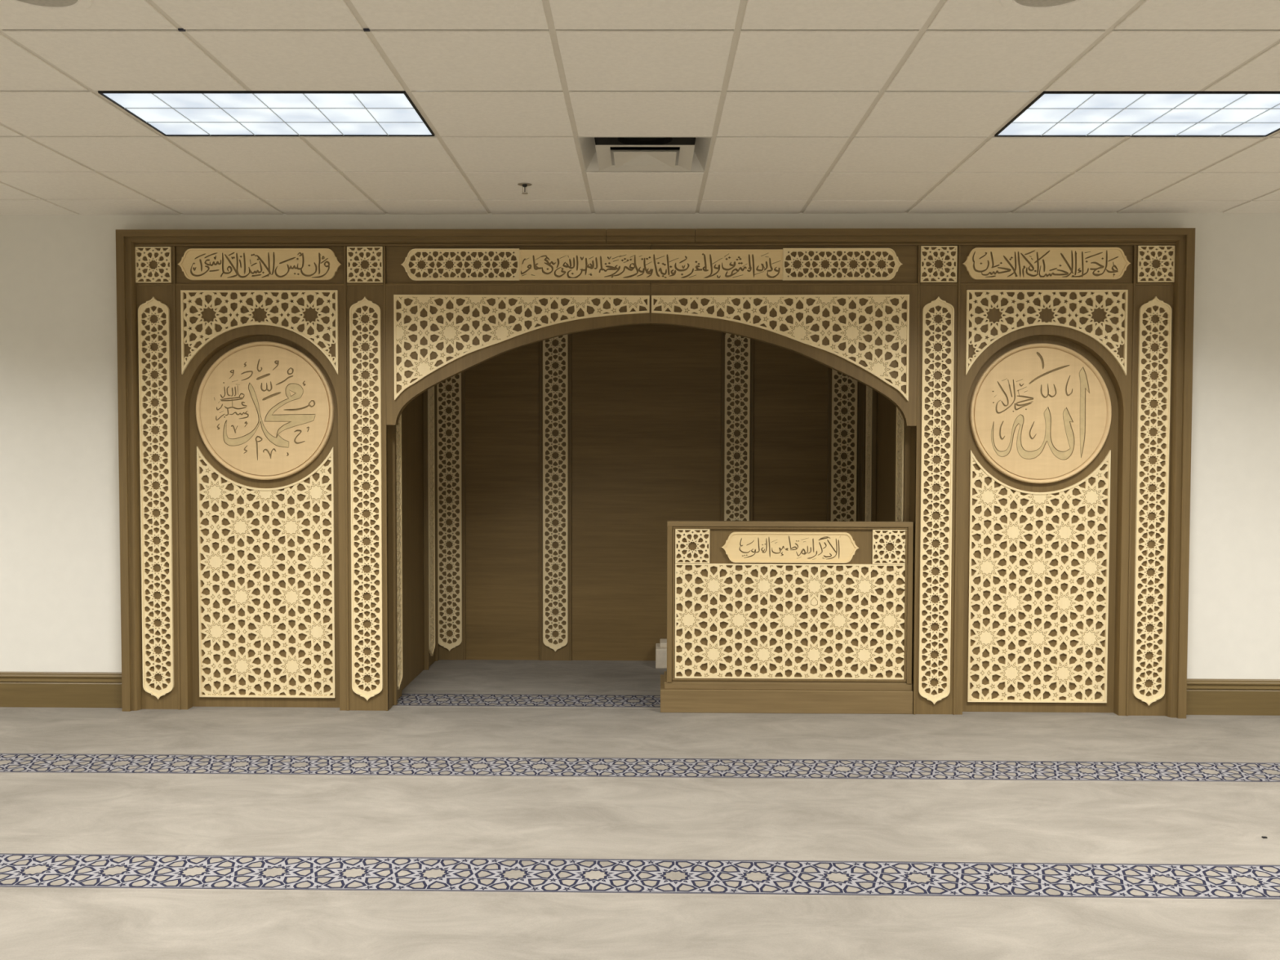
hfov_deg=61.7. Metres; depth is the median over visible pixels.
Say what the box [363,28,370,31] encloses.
clip
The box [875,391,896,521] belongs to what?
panel
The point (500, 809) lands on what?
floor
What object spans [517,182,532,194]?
sprinkler
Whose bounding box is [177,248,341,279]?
inscription plaque
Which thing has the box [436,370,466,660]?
pilaster
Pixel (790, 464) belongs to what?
panel
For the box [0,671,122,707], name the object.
baseboard
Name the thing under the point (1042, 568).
bay
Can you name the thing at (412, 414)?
panel
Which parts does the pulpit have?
rail, panel, rail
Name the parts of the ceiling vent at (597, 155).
plate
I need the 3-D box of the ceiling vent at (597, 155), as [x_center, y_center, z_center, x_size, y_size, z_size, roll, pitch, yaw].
[0.024,-1.570,5.044,0.602,0.134,0.602,0,2,0]
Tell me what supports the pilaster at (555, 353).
on the floor
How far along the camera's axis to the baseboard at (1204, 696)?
6.32 m
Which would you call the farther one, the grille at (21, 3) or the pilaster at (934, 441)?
the pilaster at (934, 441)
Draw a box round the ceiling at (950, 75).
[0,0,1279,214]
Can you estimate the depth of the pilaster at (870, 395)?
7.56 m
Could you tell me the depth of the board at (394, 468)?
6.50 m
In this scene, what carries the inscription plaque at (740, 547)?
attached to the pulpit
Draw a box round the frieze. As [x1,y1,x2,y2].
[401,248,902,280]
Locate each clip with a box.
[177,28,185,31]
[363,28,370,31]
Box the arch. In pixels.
[385,245,917,426]
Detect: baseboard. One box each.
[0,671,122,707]
[1186,678,1279,715]
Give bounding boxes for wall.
[0,211,1279,679]
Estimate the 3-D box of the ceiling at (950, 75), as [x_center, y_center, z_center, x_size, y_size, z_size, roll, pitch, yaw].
[0.308,-1.413,1.083,16.014,0.035,11.196,0,2,1]
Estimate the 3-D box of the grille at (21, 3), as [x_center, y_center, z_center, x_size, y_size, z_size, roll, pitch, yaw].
[-1.815,-1.467,3.221,0.224,0.004,0.224,0,2,1]
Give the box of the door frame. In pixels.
[115,227,1195,718]
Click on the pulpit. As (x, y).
(748, 637)
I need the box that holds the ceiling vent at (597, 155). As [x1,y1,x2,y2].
[577,136,712,171]
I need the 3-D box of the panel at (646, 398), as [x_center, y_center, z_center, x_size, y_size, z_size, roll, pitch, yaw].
[0.044,0.049,7.851,1.090,2.560,0.020,0,2,1]
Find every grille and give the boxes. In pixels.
[17,0,77,7]
[1013,0,1075,7]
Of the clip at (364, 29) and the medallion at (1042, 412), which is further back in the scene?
the medallion at (1042, 412)
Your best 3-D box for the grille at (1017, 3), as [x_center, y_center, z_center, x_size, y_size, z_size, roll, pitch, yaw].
[1.233,-1.460,3.205,0.224,0.004,0.224,0,2,1]
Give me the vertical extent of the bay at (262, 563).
2.748 m
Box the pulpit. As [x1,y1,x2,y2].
[660,520,913,714]
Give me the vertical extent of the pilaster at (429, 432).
2.560 m
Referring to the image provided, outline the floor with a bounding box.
[0,659,1279,959]
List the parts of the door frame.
casing, casing, casing, casing, casing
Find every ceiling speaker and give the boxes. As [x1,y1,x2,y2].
[0,0,93,13]
[998,0,1091,13]
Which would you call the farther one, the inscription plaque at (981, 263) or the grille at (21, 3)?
the inscription plaque at (981, 263)
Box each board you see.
[392,425,397,705]
[902,422,911,521]
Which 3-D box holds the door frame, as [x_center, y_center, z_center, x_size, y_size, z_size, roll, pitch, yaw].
[0.059,-0.039,6.310,6.250,2.836,0.115,0,2,1]
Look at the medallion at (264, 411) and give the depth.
6.39 m
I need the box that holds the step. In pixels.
[655,639,666,668]
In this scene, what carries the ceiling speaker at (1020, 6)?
attached to the ceiling at (950, 75)
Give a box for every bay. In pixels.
[175,246,346,711]
[955,245,1133,715]
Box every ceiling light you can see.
[97,90,434,136]
[994,91,1279,137]
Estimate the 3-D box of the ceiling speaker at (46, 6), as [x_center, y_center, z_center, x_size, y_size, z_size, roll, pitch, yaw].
[-1.815,-1.466,3.221,0.306,0.007,0.306,0,2,1]
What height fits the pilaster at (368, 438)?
2.748 m
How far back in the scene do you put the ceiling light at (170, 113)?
4.42 m
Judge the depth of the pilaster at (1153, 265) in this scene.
6.25 m
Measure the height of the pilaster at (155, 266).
2.748 m
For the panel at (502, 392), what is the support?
on the floor
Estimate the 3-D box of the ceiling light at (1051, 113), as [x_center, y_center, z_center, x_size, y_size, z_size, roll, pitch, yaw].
[2.154,-1.528,4.424,1.191,0.055,0.582,0,2,0]
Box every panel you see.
[401,392,423,690]
[465,342,539,660]
[571,324,721,660]
[752,339,828,520]
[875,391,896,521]
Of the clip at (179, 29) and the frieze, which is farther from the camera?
the frieze
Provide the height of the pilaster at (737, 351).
2.560 m
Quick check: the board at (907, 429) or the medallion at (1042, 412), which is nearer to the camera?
the medallion at (1042, 412)
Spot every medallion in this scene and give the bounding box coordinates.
[195,341,334,479]
[968,342,1111,483]
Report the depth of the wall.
6.37 m
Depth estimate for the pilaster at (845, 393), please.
7.79 m
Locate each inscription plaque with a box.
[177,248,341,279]
[721,532,858,563]
[962,247,1130,279]
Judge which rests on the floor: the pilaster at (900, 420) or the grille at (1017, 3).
the pilaster at (900, 420)
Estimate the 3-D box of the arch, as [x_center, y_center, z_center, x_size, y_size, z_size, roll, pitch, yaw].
[0.061,-0.845,6.298,3.111,1.048,0.076,0,2,1]
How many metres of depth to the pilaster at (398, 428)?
6.67 m
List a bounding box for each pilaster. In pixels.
[135,246,180,709]
[343,245,393,711]
[395,413,402,699]
[422,385,438,670]
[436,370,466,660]
[539,333,571,660]
[720,332,753,520]
[826,367,863,521]
[862,384,877,521]
[895,407,903,521]
[909,244,960,715]
[1125,244,1174,715]
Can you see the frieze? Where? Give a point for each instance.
(532, 264)

